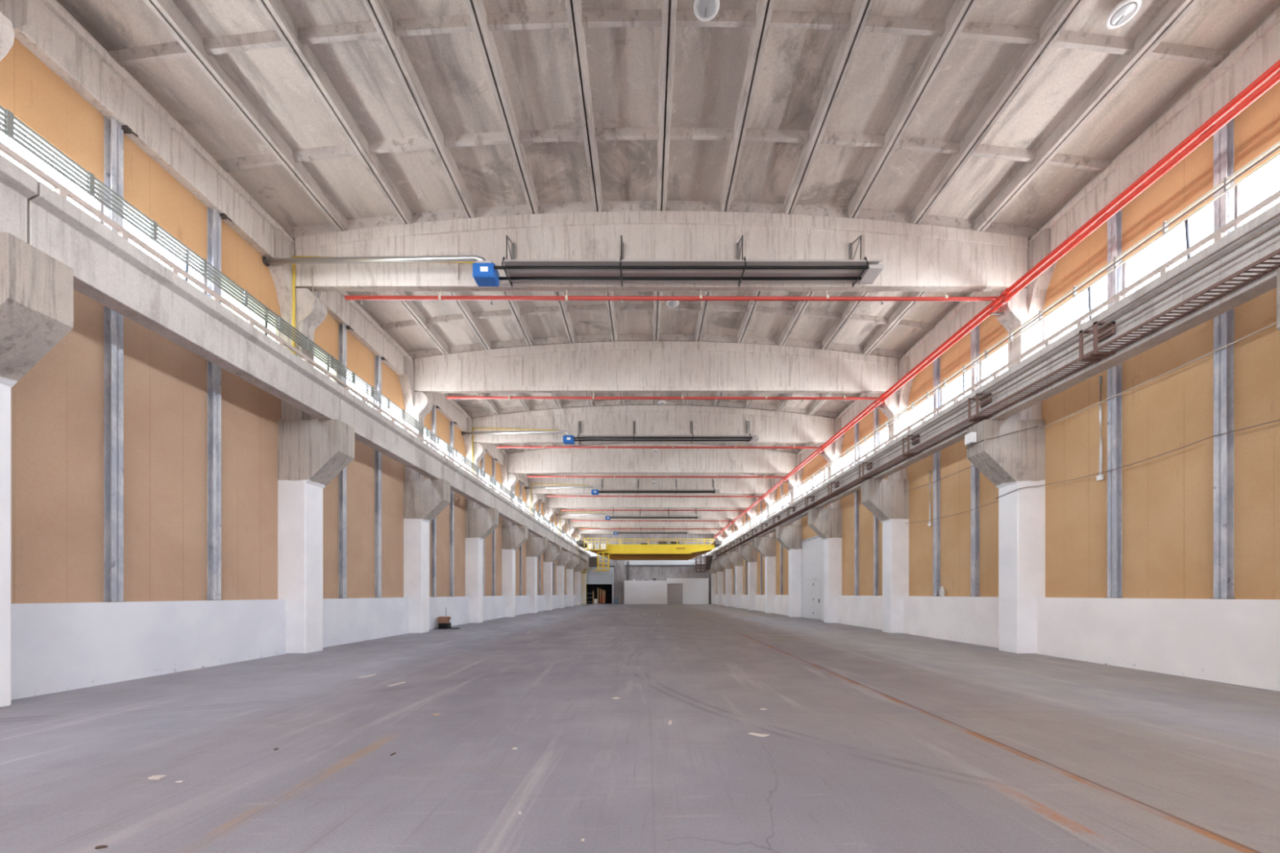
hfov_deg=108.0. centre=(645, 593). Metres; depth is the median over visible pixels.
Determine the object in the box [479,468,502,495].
window
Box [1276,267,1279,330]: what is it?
concrete column
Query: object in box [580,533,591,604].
concrete column
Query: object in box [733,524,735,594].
steel post
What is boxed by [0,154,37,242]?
girder
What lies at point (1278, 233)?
cable
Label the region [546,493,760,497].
pipe
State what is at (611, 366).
roof beam
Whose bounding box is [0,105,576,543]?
railing
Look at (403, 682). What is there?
paper scrap
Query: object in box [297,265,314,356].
cable
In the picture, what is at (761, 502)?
steel post
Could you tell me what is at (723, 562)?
concrete column
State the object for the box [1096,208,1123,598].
steel post
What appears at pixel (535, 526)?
girder
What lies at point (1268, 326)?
wire
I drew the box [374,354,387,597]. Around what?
steel post
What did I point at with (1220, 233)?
rail
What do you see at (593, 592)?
plank
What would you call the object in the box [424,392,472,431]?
beam
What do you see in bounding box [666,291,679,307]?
ceiling lamp
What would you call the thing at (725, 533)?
steel post
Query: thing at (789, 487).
steel post
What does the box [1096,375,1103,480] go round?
conduit
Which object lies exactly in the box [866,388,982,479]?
girder
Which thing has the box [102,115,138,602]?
steel post
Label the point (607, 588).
doorway
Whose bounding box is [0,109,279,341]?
window
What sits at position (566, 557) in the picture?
concrete column
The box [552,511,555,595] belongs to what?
steel post
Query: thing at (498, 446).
pipe
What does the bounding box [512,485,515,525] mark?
steel post
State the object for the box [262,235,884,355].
heater
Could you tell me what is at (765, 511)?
window
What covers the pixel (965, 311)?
beam
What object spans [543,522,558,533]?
rail
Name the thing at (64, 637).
wall
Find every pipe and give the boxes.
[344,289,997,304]
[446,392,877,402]
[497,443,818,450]
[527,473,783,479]
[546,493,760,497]
[561,507,744,511]
[572,520,731,522]
[580,527,722,530]
[713,59,1279,537]
[713,71,1279,538]
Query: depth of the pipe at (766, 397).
17.74 m
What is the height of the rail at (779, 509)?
0.240 m
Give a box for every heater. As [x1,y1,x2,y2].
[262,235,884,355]
[462,420,759,472]
[524,479,719,513]
[555,507,701,519]
[574,527,689,534]
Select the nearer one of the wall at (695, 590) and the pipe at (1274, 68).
the pipe at (1274, 68)
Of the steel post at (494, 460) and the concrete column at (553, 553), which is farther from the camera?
the concrete column at (553, 553)
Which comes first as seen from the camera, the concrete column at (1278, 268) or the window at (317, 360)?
the concrete column at (1278, 268)
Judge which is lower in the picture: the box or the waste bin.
the waste bin
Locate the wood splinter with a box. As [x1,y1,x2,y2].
[94,845,107,849]
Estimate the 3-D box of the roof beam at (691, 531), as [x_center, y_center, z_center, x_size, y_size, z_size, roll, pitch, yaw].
[0.390,-8.662,59.855,18.400,1.885,0.410,0,0,0]
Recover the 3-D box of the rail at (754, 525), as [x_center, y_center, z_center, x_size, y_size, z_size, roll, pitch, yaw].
[8.690,-5.400,38.900,0.200,0.240,6.000,0,0,0]
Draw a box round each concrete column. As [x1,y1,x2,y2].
[0,0,73,707]
[268,227,354,653]
[398,355,450,633]
[462,417,498,623]
[500,453,528,617]
[524,477,547,613]
[542,494,561,610]
[555,507,572,608]
[565,518,580,606]
[573,527,586,605]
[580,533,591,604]
[707,533,716,604]
[711,527,724,605]
[718,518,733,606]
[727,507,743,608]
[738,494,758,610]
[754,477,777,613]
[775,453,804,617]
[808,417,844,623]
[861,355,914,633]
[966,227,1057,653]
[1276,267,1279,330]
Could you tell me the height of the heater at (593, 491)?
3.555 m
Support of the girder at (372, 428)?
on the concrete column at (312, 452)
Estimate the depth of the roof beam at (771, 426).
23.67 m
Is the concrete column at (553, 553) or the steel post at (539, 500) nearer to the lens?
the steel post at (539, 500)
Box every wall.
[0,37,582,700]
[584,533,717,604]
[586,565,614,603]
[623,580,666,604]
[666,577,708,604]
[715,80,1279,691]
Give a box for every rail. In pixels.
[0,141,25,164]
[20,159,337,381]
[337,377,441,452]
[440,450,493,487]
[491,486,523,509]
[522,507,543,523]
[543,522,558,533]
[742,522,758,533]
[758,508,781,523]
[780,486,815,509]
[813,450,871,488]
[871,378,985,452]
[983,189,1279,381]
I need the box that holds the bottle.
[939,586,945,596]
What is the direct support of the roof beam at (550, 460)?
on the concrete column at (513, 536)
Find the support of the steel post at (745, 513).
on the wall at (1166, 620)
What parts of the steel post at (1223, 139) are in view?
foot plate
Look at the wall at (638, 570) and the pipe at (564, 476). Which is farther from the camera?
the wall at (638, 570)
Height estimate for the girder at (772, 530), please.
0.935 m
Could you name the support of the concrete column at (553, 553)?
on the floor
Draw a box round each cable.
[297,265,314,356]
[711,212,1279,554]
[711,221,1279,555]
[712,231,1279,555]
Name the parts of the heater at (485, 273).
label plate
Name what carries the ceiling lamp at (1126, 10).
hanging from the ceiling
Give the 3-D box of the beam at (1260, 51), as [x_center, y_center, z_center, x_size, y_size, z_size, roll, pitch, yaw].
[9.830,-8.495,8.900,0.360,0.830,5.980,0,0,0]
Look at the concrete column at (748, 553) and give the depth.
41.58 m
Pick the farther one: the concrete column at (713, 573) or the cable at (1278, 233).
the concrete column at (713, 573)
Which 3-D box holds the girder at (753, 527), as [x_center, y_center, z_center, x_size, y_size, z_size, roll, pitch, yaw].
[8.810,-4.812,38.900,0.660,0.935,5.976,0,0,0]
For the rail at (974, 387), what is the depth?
13.99 m
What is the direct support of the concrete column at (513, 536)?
on the floor
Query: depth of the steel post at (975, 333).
13.93 m
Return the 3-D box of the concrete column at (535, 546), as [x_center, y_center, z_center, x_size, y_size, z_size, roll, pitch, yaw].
[-8.435,-3.645,35.900,1.550,10.300,1.440,0,0,0]
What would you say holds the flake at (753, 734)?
on the floor
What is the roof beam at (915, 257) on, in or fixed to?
on the concrete column at (312, 452)
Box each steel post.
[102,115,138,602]
[206,207,231,600]
[338,323,353,598]
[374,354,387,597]
[431,404,440,596]
[449,421,457,596]
[480,448,488,595]
[492,457,497,595]
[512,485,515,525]
[519,482,524,595]
[538,499,542,595]
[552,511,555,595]
[563,521,566,595]
[724,533,725,594]
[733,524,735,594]
[745,513,746,594]
[760,499,762,595]
[765,504,767,537]
[778,482,782,595]
[788,485,791,525]
[850,422,858,595]
[869,405,878,595]
[928,355,940,596]
[964,324,979,596]
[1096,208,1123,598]
[1198,117,1235,599]
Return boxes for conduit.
[928,470,931,526]
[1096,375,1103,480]
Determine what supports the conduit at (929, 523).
attached to the wall at (1166, 620)
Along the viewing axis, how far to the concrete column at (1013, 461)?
11.58 m
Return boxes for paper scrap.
[388,681,404,685]
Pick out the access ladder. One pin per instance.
(586, 566)
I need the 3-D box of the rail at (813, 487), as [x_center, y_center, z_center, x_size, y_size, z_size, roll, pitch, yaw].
[8.690,-5.400,26.900,0.200,0.240,6.000,0,0,0]
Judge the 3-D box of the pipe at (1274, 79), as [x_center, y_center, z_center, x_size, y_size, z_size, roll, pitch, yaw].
[9.072,-7.236,27.250,0.577,0.162,66.500,0,0,0]
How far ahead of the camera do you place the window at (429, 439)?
21.65 m
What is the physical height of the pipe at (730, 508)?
0.350 m
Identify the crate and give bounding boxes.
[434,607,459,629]
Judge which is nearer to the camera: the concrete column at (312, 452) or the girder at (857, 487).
the concrete column at (312, 452)
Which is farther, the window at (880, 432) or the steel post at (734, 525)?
the steel post at (734, 525)
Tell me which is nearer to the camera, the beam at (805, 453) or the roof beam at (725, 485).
the beam at (805, 453)
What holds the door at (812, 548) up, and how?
in the wall at (1166, 620)
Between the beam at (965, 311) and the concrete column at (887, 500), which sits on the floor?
the concrete column at (887, 500)
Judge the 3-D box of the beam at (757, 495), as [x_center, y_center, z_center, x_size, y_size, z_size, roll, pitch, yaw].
[9.830,-8.495,38.900,0.360,0.830,5.980,0,0,0]
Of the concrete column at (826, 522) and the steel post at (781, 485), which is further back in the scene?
the steel post at (781, 485)
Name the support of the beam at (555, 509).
on the concrete column at (553, 553)
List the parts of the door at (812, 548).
wicket door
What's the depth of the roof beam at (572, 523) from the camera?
53.70 m
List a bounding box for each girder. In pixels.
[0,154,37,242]
[26,180,344,419]
[339,389,445,479]
[442,457,496,507]
[493,492,526,525]
[524,512,546,537]
[544,525,560,545]
[559,536,571,551]
[569,542,579,555]
[578,548,586,559]
[585,553,591,562]
[711,548,719,559]
[719,542,729,555]
[728,535,741,551]
[740,525,757,545]
[755,512,779,537]
[777,492,813,525]
[810,457,869,507]
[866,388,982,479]
[977,201,1279,419]
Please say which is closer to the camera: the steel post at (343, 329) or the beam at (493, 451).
the steel post at (343, 329)
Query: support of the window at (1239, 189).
in the wall at (1166, 620)
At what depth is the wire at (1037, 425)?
11.88 m
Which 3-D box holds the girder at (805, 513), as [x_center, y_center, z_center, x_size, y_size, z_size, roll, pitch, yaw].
[8.810,-4.812,26.900,0.660,0.935,5.976,0,0,0]
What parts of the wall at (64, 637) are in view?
board panel, board panel, board panel, board panel, board panel, board panel, board panel, board panel, board panel, board panel, board panel, board panel, board panel, board panel, board panel, board panel, board panel, board panel, board panel, board panel, board panel, board panel, board panel, board panel, board panel, board panel, board panel, board panel, board panel, board panel, board panel, board panel, board panel, board panel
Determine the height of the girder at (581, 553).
0.935 m
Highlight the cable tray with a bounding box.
[712,248,1279,557]
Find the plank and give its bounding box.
[592,591,594,604]
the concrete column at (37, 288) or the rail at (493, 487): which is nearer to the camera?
the concrete column at (37, 288)
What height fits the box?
0.366 m
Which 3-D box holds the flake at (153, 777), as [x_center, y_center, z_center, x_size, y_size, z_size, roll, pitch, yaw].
[-3.995,1.502,3.797,0.119,0.006,0.078,0,0,3]
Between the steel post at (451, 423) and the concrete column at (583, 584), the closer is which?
the steel post at (451, 423)
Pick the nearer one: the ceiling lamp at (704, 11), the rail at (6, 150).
the rail at (6, 150)
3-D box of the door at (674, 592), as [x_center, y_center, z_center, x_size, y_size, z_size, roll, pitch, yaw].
[4.120,0.080,65.975,2.100,2.850,0.050,0,0,0]
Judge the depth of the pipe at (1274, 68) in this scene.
9.11 m
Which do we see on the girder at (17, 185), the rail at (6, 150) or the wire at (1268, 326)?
the rail at (6, 150)
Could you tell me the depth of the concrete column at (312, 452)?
11.58 m
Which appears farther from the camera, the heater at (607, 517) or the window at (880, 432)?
the heater at (607, 517)
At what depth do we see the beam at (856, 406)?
21.55 m
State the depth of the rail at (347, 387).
14.03 m
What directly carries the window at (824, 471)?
in the wall at (1166, 620)
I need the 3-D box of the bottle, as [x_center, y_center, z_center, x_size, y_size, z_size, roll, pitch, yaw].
[9.820,-0.075,15.400,0.160,0.340,0.160,0,0,0]
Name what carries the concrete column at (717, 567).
on the floor
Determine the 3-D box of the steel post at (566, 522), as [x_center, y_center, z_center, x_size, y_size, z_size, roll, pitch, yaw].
[-9.033,-3.978,51.851,0.274,8.245,0.322,0,0,0]
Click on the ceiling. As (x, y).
(991, 116)
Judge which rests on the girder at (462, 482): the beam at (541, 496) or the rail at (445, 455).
the rail at (445, 455)
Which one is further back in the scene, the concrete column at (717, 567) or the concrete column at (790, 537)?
the concrete column at (717, 567)
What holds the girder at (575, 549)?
on the concrete column at (566, 557)
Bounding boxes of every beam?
[13,0,294,257]
[294,210,1027,291]
[319,291,413,375]
[413,341,897,392]
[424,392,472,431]
[472,404,834,443]
[480,443,507,465]
[507,443,795,473]
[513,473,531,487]
[531,473,770,493]
[536,493,547,502]
[547,493,752,507]
[551,507,557,514]
[560,507,739,518]
[569,518,728,527]
[577,527,720,533]
[752,493,764,502]
[770,473,787,487]
[795,443,823,464]
[834,392,884,431]
[897,291,1000,375]
[1027,8,1279,258]
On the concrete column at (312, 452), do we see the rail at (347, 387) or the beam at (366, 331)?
the beam at (366, 331)
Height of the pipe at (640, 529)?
0.350 m
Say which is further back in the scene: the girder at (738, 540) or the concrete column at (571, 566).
the concrete column at (571, 566)
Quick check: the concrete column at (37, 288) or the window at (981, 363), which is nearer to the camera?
the concrete column at (37, 288)
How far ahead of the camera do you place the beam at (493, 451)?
27.60 m
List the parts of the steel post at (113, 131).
foot plate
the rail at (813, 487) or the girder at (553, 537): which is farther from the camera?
the girder at (553, 537)
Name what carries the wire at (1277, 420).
attached to the concrete column at (1013, 461)
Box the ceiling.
[55,0,1279,494]
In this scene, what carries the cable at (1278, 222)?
on the cable tray
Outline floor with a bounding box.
[0,603,1279,852]
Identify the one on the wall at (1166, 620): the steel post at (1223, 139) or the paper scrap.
the steel post at (1223, 139)
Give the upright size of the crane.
3.969 m
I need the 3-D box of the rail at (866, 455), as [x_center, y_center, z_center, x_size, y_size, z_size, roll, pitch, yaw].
[8.690,-5.400,20.900,0.200,0.240,6.000,0,0,0]
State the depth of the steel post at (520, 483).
33.71 m
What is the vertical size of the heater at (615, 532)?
3.555 m
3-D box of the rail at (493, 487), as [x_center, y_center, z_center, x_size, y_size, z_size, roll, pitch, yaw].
[-7.910,-5.400,26.900,0.200,0.240,6.000,0,0,0]
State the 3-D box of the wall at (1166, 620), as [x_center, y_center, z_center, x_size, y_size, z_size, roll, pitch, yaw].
[10.045,-3.737,27.335,0.590,10.485,78.870,0,0,0]
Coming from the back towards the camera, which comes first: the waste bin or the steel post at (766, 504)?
the waste bin
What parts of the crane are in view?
platform railing, walkway railing, dark plate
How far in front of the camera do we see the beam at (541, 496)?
40.23 m
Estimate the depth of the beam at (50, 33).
8.18 m
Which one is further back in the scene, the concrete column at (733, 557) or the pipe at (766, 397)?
the concrete column at (733, 557)
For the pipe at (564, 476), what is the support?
attached to the roof beam at (550, 460)
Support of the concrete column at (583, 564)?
on the floor
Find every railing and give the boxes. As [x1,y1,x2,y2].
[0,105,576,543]
[720,140,1279,541]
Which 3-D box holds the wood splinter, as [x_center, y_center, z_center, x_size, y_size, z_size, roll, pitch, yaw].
[-3.224,1.502,2.754,0.059,0.006,0.036,0,0,-30]
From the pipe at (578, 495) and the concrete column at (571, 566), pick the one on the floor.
the concrete column at (571, 566)
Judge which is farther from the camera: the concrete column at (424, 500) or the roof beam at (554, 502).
the roof beam at (554, 502)
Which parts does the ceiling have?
roof panel, roof panel, roof panel, roof panel, roof panel, roof panel, roof panel, roof panel, roof panel, roof panel, roof panel, roof panel, roof panel, roof panel, roof panel, roof panel, roof panel, roof panel, roof panel, roof panel, roof panel, roof panel, roof panel, roof panel, roof panel, roof panel, roof panel, roof panel, roof panel, roof panel, roof panel, roof panel, roof panel, roof panel, roof panel, roof panel, roof panel, roof panel, roof panel, roof panel, roof panel, roof panel, roof panel, roof panel, roof panel, roof panel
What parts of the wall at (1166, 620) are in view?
board panel, board panel, board panel, board panel, board panel, board panel, board panel, board panel, board panel, board panel, board panel, board panel, board panel, board panel, board panel, board panel, board panel, board panel, board panel, board panel, board panel, board panel, board panel, board panel, board panel, board panel, board panel, board panel, board panel, board panel, board panel, board panel, board panel, board panel, board panel, board panel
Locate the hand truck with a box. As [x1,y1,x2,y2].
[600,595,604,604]
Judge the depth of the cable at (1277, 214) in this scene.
8.35 m
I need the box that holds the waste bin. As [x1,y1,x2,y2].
[613,598,618,604]
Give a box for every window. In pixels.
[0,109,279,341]
[314,346,404,427]
[423,426,465,470]
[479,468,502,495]
[757,511,765,524]
[775,493,791,511]
[802,467,827,493]
[841,426,888,468]
[907,342,1008,431]
[1042,155,1279,348]
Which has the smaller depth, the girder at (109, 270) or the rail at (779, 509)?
the girder at (109, 270)
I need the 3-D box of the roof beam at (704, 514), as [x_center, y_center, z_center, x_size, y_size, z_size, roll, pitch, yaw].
[0.390,-8.662,47.855,18.400,1.885,0.410,0,0,0]
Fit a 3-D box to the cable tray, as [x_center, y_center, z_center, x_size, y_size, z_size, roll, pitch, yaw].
[8.421,-4.690,27.500,0.382,0.580,61.000,0,0,0]
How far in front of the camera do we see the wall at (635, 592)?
65.60 m
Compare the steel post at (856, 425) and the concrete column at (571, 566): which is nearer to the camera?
the steel post at (856, 425)
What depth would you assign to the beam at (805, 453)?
27.94 m
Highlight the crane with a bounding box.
[576,537,722,572]
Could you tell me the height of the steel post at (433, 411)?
8.245 m
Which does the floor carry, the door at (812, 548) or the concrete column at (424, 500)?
the concrete column at (424, 500)
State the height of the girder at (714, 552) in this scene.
0.935 m
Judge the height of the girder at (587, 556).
0.935 m
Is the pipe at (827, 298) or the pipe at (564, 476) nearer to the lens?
the pipe at (827, 298)
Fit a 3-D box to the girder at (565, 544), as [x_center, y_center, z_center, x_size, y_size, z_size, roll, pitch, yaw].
[-8.030,-4.812,44.900,0.660,0.935,5.976,0,0,0]
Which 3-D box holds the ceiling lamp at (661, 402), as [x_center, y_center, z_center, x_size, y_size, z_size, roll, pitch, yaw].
[0.780,-9.512,22.700,0.410,0.476,0.410,0,0,0]
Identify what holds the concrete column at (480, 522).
on the floor
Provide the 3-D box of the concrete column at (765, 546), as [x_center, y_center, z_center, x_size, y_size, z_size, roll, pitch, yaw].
[9.215,-3.645,35.900,1.550,10.300,1.440,0,0,0]
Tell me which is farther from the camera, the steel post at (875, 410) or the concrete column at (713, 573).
the concrete column at (713, 573)
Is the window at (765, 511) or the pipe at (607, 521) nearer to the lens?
the window at (765, 511)
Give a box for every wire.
[906,425,1038,491]
[909,419,1279,523]
[1040,322,1276,428]
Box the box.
[964,431,976,448]
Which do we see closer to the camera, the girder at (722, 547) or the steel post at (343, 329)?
the steel post at (343, 329)
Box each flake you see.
[147,775,165,779]
[748,733,769,737]
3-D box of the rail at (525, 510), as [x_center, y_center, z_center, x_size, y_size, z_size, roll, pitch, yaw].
[-7.910,-5.400,32.900,0.200,0.240,6.000,0,0,0]
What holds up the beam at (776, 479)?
on the concrete column at (790, 537)
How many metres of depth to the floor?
4.45 m
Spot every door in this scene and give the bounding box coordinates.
[667,584,682,604]
[801,535,823,620]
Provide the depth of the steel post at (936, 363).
15.79 m
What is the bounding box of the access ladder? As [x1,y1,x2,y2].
[581,566,586,603]
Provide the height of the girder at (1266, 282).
0.935 m
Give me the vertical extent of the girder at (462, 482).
0.935 m
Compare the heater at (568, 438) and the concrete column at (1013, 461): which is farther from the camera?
the heater at (568, 438)
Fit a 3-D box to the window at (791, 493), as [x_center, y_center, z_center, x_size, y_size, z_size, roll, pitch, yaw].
[9.959,-6.345,32.900,0.182,1.200,5.580,0,0,0]
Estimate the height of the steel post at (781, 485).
8.195 m
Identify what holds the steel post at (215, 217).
on the wall at (64, 637)
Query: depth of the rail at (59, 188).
7.49 m
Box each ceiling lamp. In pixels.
[657,400,666,404]
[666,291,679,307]
[693,0,719,22]
[1105,0,1142,29]
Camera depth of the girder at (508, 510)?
26.56 m

